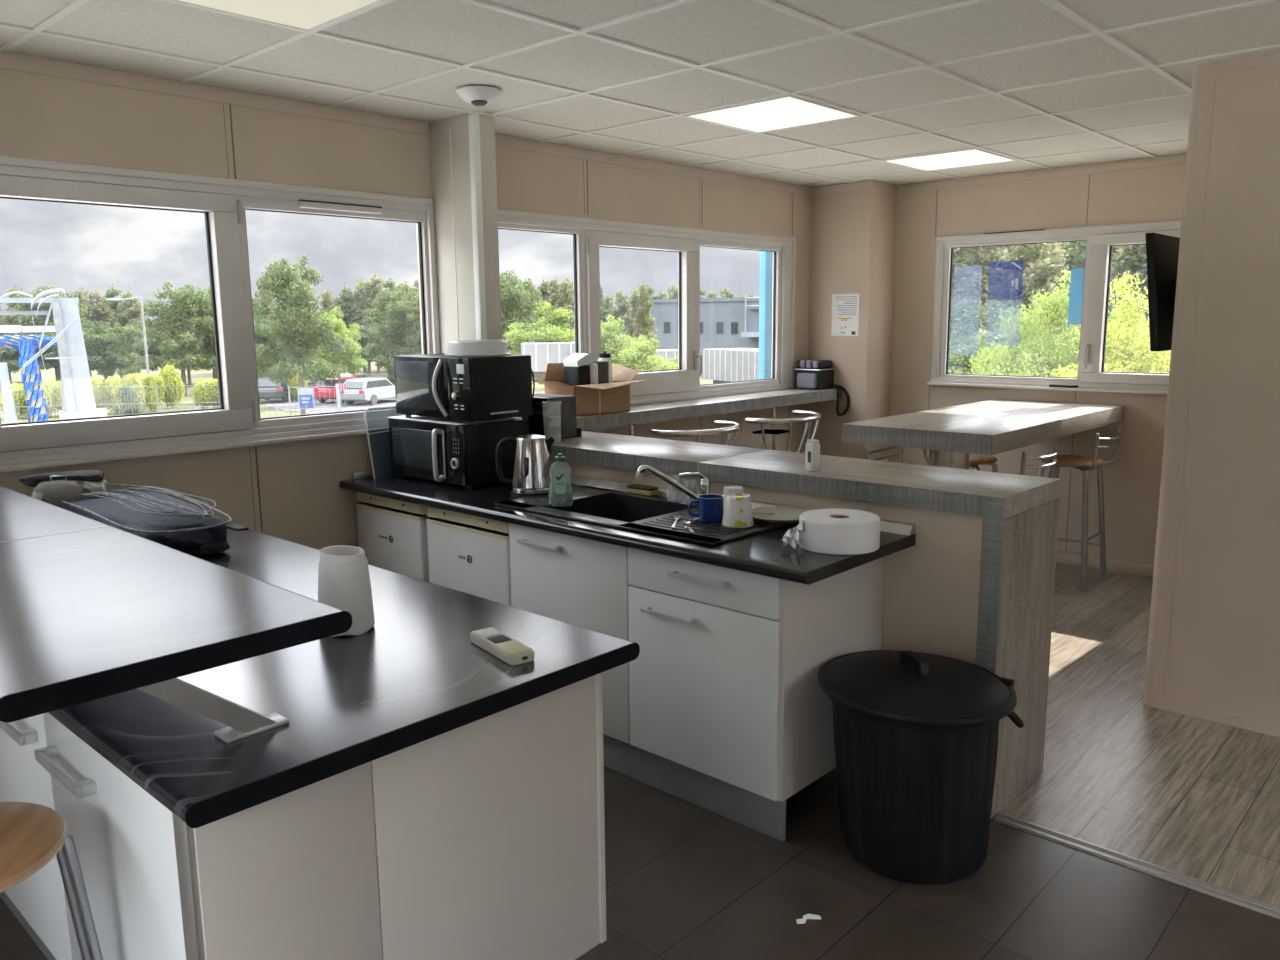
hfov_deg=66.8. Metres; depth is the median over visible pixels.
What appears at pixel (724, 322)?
industrial building
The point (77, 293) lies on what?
pine tree
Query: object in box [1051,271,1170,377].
leafy tree
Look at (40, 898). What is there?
base cabinet
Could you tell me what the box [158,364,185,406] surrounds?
round bush
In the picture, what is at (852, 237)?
wall column
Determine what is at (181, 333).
leafy tree
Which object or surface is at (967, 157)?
recessed light
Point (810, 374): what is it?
lunch bag
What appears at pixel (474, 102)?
grille
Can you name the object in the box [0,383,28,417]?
round bush
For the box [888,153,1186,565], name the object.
wall
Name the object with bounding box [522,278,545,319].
pine tree
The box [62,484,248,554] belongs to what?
grill
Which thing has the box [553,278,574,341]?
pine tree
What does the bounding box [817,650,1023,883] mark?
rubbish bin
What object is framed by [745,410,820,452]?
chair
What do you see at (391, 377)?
round bush
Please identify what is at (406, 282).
pine tree
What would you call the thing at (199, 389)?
round bush
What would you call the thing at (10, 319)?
pine tree
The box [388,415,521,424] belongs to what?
paper sheet
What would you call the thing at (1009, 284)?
poster
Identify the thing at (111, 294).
pine tree
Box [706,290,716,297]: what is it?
pine tree
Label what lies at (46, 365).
leafy tree
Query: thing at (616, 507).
basin
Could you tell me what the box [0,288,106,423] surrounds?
gantry
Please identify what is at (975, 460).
bar stool
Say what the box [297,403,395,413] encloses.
road
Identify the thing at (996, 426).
table
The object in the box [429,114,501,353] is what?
column
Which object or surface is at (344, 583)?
cup
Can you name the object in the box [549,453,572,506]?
soap bottle
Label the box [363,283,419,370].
leafy tree
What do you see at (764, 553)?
countertop
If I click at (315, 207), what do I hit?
vent
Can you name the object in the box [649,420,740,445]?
chair
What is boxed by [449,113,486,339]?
trim
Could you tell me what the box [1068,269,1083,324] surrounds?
poster
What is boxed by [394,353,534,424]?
microwave
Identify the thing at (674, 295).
pine tree
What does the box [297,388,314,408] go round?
sign
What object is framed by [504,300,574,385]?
leafy tree
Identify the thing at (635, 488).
sponge
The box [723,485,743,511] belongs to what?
cup
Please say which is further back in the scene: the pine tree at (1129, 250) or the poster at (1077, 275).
the pine tree at (1129, 250)
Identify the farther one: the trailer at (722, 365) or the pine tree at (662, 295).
the pine tree at (662, 295)
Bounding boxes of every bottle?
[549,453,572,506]
[805,439,819,471]
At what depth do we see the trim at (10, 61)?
4.48 m
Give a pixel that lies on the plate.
(782, 514)
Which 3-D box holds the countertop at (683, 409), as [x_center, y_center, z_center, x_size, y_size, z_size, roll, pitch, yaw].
[0.289,0.077,5.934,0.282,1.100,3.105,8,13,42]
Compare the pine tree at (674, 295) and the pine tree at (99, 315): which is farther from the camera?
the pine tree at (674, 295)
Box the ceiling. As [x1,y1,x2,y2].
[0,0,1279,186]
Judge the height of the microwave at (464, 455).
0.272 m
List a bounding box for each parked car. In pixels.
[258,377,293,402]
[306,377,316,387]
[313,377,357,402]
[340,373,369,377]
[340,378,395,404]
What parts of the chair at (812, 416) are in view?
rail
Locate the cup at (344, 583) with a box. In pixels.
[318,545,374,636]
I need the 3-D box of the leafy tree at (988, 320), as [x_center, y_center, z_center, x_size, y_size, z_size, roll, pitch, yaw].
[10.684,-2.767,29.622,5.260,5.267,5.643,7,12,39]
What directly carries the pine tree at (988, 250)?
on the ground at (205, 375)
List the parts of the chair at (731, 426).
rail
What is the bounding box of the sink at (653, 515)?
[494,486,797,545]
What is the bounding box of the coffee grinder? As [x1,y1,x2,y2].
[594,361,608,383]
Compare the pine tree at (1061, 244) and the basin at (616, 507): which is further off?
the pine tree at (1061, 244)
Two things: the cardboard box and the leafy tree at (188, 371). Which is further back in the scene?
the leafy tree at (188, 371)
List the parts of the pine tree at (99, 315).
crown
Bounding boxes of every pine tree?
[0,285,25,325]
[72,288,101,376]
[88,290,117,380]
[104,284,126,378]
[116,290,146,334]
[253,290,275,322]
[318,290,338,323]
[330,283,362,365]
[350,279,369,372]
[357,274,385,373]
[383,278,397,296]
[397,281,414,298]
[409,278,418,319]
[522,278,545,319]
[536,277,551,307]
[542,278,561,317]
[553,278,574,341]
[560,282,574,327]
[600,285,609,340]
[601,293,616,314]
[609,290,634,340]
[628,288,639,331]
[631,285,656,339]
[632,282,660,363]
[656,290,667,298]
[667,283,677,298]
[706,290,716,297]
[719,286,734,297]
[951,247,991,327]
[951,248,978,327]
[959,246,998,328]
[965,246,1016,327]
[981,243,1076,332]
[994,244,1026,263]
[1028,243,1070,294]
[1037,241,1115,301]
[1056,242,1077,250]
[1109,245,1147,321]
[1110,245,1131,276]
[1116,244,1147,318]
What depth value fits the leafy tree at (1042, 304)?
30.17 m
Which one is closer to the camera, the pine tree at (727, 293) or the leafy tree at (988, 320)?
the leafy tree at (988, 320)
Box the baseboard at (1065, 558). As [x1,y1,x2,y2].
[1056,552,1153,577]
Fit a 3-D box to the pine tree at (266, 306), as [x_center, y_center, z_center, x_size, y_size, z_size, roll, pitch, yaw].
[-36.826,-14.738,95.673,4.568,8.245,4.444,4,11,26]
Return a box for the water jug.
[543,416,560,442]
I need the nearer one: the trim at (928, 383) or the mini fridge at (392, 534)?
the mini fridge at (392, 534)
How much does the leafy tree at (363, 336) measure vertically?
5.252 m
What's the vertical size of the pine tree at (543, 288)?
9.580 m
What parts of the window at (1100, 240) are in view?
handle, sash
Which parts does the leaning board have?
panel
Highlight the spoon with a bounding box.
[682,521,693,532]
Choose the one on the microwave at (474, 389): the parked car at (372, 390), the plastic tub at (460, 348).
the plastic tub at (460, 348)
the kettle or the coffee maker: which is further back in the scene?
the coffee maker
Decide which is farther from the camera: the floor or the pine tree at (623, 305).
the pine tree at (623, 305)
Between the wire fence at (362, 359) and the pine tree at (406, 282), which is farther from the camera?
the pine tree at (406, 282)
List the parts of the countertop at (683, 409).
leg, leg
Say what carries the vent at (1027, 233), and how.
attached to the window at (1100, 240)
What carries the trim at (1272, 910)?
on the floor
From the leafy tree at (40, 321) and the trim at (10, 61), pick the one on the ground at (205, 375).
the leafy tree at (40, 321)
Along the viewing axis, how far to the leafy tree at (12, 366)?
68.50 m
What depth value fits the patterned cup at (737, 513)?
3.22 m
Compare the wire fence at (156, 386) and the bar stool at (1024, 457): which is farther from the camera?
the wire fence at (156, 386)
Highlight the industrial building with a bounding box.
[650,297,758,372]
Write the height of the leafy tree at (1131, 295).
5.493 m
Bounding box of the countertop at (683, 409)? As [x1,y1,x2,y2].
[576,388,842,449]
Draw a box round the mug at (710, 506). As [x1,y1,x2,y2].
[687,494,723,522]
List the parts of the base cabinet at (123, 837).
handle, island end panel, island end panel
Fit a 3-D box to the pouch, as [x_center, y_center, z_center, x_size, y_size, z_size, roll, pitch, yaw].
[-1.990,0.070,3.368,0.277,0.197,0.182,-3,10,-14]
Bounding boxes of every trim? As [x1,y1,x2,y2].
[0,52,1186,194]
[0,427,388,472]
[223,104,1089,549]
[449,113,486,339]
[927,382,1167,394]
[994,812,1279,918]
[1150,64,1279,736]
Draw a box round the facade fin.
[758,251,772,378]
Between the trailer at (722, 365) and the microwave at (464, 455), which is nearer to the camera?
the microwave at (464, 455)
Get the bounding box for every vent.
[298,201,381,213]
[984,230,1043,237]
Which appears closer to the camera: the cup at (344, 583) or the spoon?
the cup at (344, 583)
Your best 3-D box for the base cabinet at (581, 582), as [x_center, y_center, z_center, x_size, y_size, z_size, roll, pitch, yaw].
[-0.093,0.499,3.684,0.613,0.711,0.584,8,13,42]
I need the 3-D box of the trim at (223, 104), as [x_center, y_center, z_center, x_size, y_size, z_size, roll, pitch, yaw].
[-0.517,-0.483,4.992,6.775,2.370,1.562,-6,11,-32]
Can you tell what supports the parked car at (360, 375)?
on the ground at (283, 406)
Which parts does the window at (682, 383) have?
sash, handle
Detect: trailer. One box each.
[521,342,574,376]
[655,349,677,360]
[703,348,758,382]
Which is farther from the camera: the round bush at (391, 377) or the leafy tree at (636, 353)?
the round bush at (391, 377)
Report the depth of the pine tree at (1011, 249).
44.65 m
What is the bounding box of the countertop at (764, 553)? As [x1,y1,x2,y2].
[339,470,915,584]
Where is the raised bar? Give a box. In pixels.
[0,486,351,722]
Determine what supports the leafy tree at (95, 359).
on the ground at (205, 375)
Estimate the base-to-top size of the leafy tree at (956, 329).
5.457 m
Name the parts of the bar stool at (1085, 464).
leg, leg, seat, leg, post, leg, rail, rail, post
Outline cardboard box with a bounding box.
[532,363,645,416]
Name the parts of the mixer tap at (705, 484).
lever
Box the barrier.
[335,383,346,411]
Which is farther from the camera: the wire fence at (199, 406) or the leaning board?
the wire fence at (199, 406)
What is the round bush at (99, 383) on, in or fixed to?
on the ground at (205, 375)
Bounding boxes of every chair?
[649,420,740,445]
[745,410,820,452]
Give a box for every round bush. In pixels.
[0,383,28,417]
[24,380,60,416]
[52,381,62,409]
[91,376,112,409]
[103,375,123,413]
[118,372,150,411]
[119,385,141,414]
[142,374,164,411]
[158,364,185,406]
[191,381,212,408]
[208,379,219,407]
[256,360,275,377]
[287,366,307,400]
[387,358,394,384]
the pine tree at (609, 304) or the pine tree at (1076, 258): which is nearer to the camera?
the pine tree at (1076, 258)
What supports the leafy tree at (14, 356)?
on the ground at (205, 375)
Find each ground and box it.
[0,361,712,423]
[261,398,395,411]
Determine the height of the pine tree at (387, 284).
9.313 m
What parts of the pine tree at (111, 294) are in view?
crown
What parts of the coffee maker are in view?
lid, tank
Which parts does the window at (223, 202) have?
sash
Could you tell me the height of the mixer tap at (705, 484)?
0.154 m
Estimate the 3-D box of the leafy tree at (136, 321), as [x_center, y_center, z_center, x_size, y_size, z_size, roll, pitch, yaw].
[-39.132,-9.848,75.097,5.801,5.319,5.411,3,10,18]
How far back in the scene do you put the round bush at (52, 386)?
50.93 m
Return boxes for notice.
[831,294,859,335]
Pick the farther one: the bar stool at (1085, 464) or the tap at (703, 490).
the bar stool at (1085, 464)
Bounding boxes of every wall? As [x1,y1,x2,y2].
[0,52,810,549]
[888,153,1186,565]
[1143,53,1279,723]
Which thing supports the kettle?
on the countertop at (764, 553)
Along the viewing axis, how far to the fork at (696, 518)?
3.30 m
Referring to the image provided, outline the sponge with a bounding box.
[627,484,657,495]
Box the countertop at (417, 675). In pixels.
[48,529,639,827]
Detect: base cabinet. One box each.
[0,713,71,959]
[34,675,598,959]
[509,523,629,743]
[628,548,883,801]
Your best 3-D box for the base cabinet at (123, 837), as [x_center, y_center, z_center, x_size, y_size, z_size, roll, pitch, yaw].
[-0.669,0.746,2.081,0.748,0.661,0.884,8,13,42]
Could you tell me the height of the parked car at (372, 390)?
1.500 m
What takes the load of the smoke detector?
attached to the ceiling
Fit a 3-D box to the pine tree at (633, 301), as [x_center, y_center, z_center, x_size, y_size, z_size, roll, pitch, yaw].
[-0.625,-17.002,106.906,4.299,8.338,4.419,4,11,27]
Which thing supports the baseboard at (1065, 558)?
attached to the wall at (1132, 481)
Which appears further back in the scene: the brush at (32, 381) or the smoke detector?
the brush at (32, 381)
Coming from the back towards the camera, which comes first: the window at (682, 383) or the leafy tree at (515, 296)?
the leafy tree at (515, 296)
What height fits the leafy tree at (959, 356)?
4.527 m
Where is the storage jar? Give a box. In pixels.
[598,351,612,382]
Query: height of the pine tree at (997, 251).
9.249 m
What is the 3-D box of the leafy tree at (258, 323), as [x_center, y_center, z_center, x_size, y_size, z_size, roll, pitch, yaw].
[-23.502,-8.176,61.134,4.506,6.308,4.200,-7,12,-35]
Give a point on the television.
(1162, 251)
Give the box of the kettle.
[495,434,554,497]
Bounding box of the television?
[1145,233,1179,350]
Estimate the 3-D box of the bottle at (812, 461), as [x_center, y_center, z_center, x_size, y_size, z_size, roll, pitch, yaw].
[0.621,-0.090,3.493,0.036,0.112,0.052,-3,10,-17]
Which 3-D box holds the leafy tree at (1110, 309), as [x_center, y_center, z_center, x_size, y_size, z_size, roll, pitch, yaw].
[13.957,-3.046,30.178,5.977,5.579,5.572,4,11,26]
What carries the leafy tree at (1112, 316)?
on the yard
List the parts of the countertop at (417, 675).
bar bracket, foot plate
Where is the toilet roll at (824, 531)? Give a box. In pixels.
[782,509,879,554]
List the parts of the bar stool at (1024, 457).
post, rail, rail, post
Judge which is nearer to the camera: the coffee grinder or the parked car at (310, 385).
the coffee grinder
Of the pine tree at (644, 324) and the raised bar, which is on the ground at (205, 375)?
the pine tree at (644, 324)
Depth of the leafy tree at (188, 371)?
75.69 m
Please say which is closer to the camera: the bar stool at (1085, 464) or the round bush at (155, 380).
the bar stool at (1085, 464)
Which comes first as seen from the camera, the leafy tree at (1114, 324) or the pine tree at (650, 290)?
the leafy tree at (1114, 324)
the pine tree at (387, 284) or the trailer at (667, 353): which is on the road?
the trailer at (667, 353)
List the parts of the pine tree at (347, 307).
crown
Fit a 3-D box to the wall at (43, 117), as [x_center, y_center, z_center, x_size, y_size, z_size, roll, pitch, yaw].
[-1.089,-0.459,4.654,0.120,2.604,7.640,8,13,42]
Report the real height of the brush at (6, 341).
0.555 m
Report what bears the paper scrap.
on the floor
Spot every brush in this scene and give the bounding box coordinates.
[0,334,55,349]
[18,340,48,421]
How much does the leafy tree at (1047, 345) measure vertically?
5.554 m
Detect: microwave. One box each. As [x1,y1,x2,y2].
[389,418,528,488]
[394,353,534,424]
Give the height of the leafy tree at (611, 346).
5.104 m
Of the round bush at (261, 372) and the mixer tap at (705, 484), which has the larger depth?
the round bush at (261, 372)
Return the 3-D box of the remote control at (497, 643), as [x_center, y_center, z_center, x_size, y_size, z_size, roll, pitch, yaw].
[-0.297,0.355,2.083,0.060,0.024,0.202,-7,11,-35]
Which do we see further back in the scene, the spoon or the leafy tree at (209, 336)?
the leafy tree at (209, 336)
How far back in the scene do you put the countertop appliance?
4.48 m
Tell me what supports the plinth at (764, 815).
on the floor
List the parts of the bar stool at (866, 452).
post, rail, rail, post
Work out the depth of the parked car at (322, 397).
57.43 m
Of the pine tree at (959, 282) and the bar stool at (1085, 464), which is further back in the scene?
the pine tree at (959, 282)
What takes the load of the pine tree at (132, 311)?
on the ground at (205, 375)
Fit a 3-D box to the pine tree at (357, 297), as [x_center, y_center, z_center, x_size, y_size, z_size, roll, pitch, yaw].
[-26.134,-14.364,90.758,4.809,8.922,4.944,5,11,32]
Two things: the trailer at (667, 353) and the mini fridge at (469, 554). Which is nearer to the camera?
the mini fridge at (469, 554)
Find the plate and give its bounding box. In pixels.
[752,506,809,522]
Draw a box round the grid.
[0,0,1279,185]
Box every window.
[0,156,439,466]
[497,210,795,405]
[931,220,1180,390]
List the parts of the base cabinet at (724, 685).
handle, handle, door, drawer, panel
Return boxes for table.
[842,399,1124,469]
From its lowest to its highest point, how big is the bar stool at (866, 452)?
0.937 m
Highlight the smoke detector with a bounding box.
[456,86,499,105]
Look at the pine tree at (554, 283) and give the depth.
104.49 m
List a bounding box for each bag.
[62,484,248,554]
[794,360,849,415]
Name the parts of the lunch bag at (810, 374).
bag lid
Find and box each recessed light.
[165,0,388,32]
[683,95,861,133]
[881,148,1017,170]
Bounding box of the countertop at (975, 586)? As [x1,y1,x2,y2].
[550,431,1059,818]
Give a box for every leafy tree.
[0,322,39,383]
[0,349,20,372]
[1,319,50,362]
[15,285,95,382]
[23,321,85,380]
[44,322,115,370]
[90,325,143,375]
[94,323,148,378]
[107,318,146,373]
[134,282,213,395]
[134,329,179,372]
[164,339,211,385]
[181,286,217,378]
[252,301,293,367]
[255,254,347,414]
[309,306,367,403]
[312,319,375,369]
[355,315,394,377]
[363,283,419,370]
[384,323,421,358]
[394,295,421,355]
[500,270,542,379]
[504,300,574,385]
[600,314,648,367]
[612,334,677,371]
[948,332,1017,373]
[950,296,1005,349]
[953,302,1069,350]
[969,270,1107,376]
[976,304,1053,340]
[978,352,1057,376]
[1006,301,1154,359]
[1040,291,1157,363]
[1050,290,1156,369]
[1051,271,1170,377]
[1067,319,1170,372]
[1113,295,1149,330]
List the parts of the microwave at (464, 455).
door glass, door, handle, control panel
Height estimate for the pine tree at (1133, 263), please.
8.468 m
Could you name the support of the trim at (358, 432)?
attached to the wall at (43, 117)
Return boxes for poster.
[988,260,1023,299]
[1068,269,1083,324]
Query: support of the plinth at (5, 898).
on the floor
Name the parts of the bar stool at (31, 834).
seat, leg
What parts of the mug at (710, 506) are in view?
handle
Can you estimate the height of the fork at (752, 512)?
0.016 m
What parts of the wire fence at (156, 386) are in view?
post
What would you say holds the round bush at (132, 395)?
on the ground at (205, 375)
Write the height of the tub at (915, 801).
0.500 m
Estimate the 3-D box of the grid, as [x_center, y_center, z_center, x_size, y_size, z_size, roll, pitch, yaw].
[1.264,-1.315,2.312,6.300,0.010,7.400,8,13,42]
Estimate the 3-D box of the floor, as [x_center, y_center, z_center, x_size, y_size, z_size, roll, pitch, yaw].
[1.289,1.197,2.729,6.300,0.080,7.400,8,13,42]
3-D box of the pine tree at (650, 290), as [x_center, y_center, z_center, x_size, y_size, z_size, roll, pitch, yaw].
[0.740,-16.681,103.915,4.648,8.663,4.668,-3,10,-14]
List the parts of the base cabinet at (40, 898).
handle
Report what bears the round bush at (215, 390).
on the ground at (205, 375)
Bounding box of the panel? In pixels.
[595,673,606,943]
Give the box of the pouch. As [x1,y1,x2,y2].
[19,470,109,508]
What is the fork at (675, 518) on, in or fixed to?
on the sink at (653, 515)
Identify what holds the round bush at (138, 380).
on the ground at (205, 375)
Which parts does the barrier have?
post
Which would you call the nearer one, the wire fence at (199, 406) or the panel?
the panel
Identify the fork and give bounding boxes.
[671,516,680,527]
[684,517,698,527]
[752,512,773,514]
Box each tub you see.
[444,340,511,356]
[832,701,998,883]
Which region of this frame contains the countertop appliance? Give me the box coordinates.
[520,393,581,438]
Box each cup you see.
[318,545,374,636]
[722,493,753,527]
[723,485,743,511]
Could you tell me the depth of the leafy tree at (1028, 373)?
14.81 m
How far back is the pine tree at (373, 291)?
88.77 m
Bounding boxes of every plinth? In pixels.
[0,892,56,959]
[603,734,785,840]
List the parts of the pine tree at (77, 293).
crown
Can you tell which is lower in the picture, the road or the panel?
the panel
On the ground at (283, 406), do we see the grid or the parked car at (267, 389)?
the parked car at (267, 389)
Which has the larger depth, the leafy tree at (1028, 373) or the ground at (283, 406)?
the ground at (283, 406)
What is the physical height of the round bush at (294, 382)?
2.374 m
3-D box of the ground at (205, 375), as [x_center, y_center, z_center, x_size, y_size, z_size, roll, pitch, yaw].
[-9.742,-5.328,63.259,280.000,0.400,220.000,8,13,42]
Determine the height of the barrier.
2.048 m
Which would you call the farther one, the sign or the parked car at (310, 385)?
the parked car at (310, 385)
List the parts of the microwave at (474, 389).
door glass, door, handle, control panel, power cord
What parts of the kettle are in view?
handle, lid, spout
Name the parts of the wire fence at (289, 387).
post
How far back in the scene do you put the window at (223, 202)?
3.87 m
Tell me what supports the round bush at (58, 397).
on the ground at (205, 375)
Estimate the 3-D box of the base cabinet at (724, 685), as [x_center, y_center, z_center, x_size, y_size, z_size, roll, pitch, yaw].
[0.381,0.561,3.285,0.623,0.711,0.630,8,13,42]
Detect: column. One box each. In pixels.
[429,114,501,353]
[807,180,896,460]
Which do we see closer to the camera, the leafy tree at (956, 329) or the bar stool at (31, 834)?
the bar stool at (31, 834)
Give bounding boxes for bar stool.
[0,802,102,959]
[864,446,901,462]
[923,449,997,471]
[1020,444,1057,477]
[1038,428,1121,592]
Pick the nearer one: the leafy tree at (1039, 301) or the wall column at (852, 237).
the wall column at (852, 237)
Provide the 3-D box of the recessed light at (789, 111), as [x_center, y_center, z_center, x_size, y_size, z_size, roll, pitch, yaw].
[0.599,-1.649,4.387,0.576,0.010,0.576,8,13,42]
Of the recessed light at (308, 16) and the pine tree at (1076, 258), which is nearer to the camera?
the recessed light at (308, 16)
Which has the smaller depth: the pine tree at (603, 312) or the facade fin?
the facade fin
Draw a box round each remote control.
[470,627,534,664]
[1049,384,1077,387]
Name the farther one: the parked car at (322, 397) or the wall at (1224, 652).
the parked car at (322, 397)
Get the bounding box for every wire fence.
[1,385,219,421]
[159,404,277,417]
[288,386,340,415]
[345,359,386,377]
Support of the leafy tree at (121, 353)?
on the ground at (205, 375)
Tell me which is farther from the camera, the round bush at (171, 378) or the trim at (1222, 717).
the round bush at (171, 378)
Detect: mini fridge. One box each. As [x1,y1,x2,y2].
[356,492,430,581]
[426,506,511,605]
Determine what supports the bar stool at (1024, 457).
on the floor
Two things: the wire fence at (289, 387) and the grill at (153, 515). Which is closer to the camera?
the grill at (153, 515)
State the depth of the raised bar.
1.70 m
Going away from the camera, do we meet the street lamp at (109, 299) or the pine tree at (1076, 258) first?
the pine tree at (1076, 258)
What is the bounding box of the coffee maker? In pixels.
[563,353,597,385]
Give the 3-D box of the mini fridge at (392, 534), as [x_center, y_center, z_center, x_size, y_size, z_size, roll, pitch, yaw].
[-0.919,0.457,4.475,0.510,0.852,0.543,8,13,42]
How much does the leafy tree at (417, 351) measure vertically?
5.162 m
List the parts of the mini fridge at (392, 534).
panel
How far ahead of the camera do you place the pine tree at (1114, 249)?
42.23 m
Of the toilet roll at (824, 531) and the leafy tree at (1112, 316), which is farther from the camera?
the leafy tree at (1112, 316)
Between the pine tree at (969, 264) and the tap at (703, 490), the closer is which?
the tap at (703, 490)
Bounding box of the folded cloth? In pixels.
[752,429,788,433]
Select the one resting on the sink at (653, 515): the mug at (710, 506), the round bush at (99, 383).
the mug at (710, 506)
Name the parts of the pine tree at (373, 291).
crown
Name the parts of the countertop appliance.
knob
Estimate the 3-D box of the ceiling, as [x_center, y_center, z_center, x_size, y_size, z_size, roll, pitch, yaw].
[1.264,-1.384,2.301,6.540,0.134,7.640,8,13,42]
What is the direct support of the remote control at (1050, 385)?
on the trim at (928, 383)
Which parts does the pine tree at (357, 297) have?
crown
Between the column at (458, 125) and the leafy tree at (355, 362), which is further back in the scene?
the leafy tree at (355, 362)
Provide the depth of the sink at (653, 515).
3.64 m
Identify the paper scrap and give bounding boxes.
[796,914,820,923]
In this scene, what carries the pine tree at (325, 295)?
on the ground at (205, 375)
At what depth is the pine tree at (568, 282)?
102.94 m
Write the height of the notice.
0.290 m
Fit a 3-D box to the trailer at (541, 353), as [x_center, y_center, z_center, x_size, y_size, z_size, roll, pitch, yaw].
[-3.654,-4.144,42.907,3.135,3.806,2.420,-1,9,-5]
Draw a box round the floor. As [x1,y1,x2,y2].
[0,563,1279,959]
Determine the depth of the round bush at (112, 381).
52.27 m
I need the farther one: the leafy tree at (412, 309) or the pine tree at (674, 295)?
the pine tree at (674, 295)
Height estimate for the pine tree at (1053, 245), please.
8.702 m
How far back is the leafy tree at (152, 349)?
73.23 m
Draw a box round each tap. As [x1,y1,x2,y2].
[636,465,711,499]
[700,487,710,494]
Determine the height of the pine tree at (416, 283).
8.982 m
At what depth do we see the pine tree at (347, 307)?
88.06 m
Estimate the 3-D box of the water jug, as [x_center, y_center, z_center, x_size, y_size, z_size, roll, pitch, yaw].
[-0.394,-0.259,4.352,0.090,0.185,0.090,8,13,42]
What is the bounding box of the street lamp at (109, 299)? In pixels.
[106,297,151,408]
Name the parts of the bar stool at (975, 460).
post, leg, seat, leg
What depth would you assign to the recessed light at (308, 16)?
2.83 m
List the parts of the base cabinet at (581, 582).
handle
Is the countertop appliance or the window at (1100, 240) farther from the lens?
the window at (1100, 240)
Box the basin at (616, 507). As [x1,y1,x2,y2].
[542,493,697,521]
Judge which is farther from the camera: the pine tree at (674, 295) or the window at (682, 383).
the pine tree at (674, 295)
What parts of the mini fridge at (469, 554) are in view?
panel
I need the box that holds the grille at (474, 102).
[471,100,487,105]
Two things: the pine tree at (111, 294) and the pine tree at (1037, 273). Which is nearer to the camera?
the pine tree at (1037, 273)
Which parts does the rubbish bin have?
lid handle, lid, handle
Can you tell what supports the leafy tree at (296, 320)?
on the ground at (205, 375)
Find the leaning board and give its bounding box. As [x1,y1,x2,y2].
[364,405,397,478]
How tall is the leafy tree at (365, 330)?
5.428 m
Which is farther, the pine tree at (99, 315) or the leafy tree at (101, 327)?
the pine tree at (99, 315)

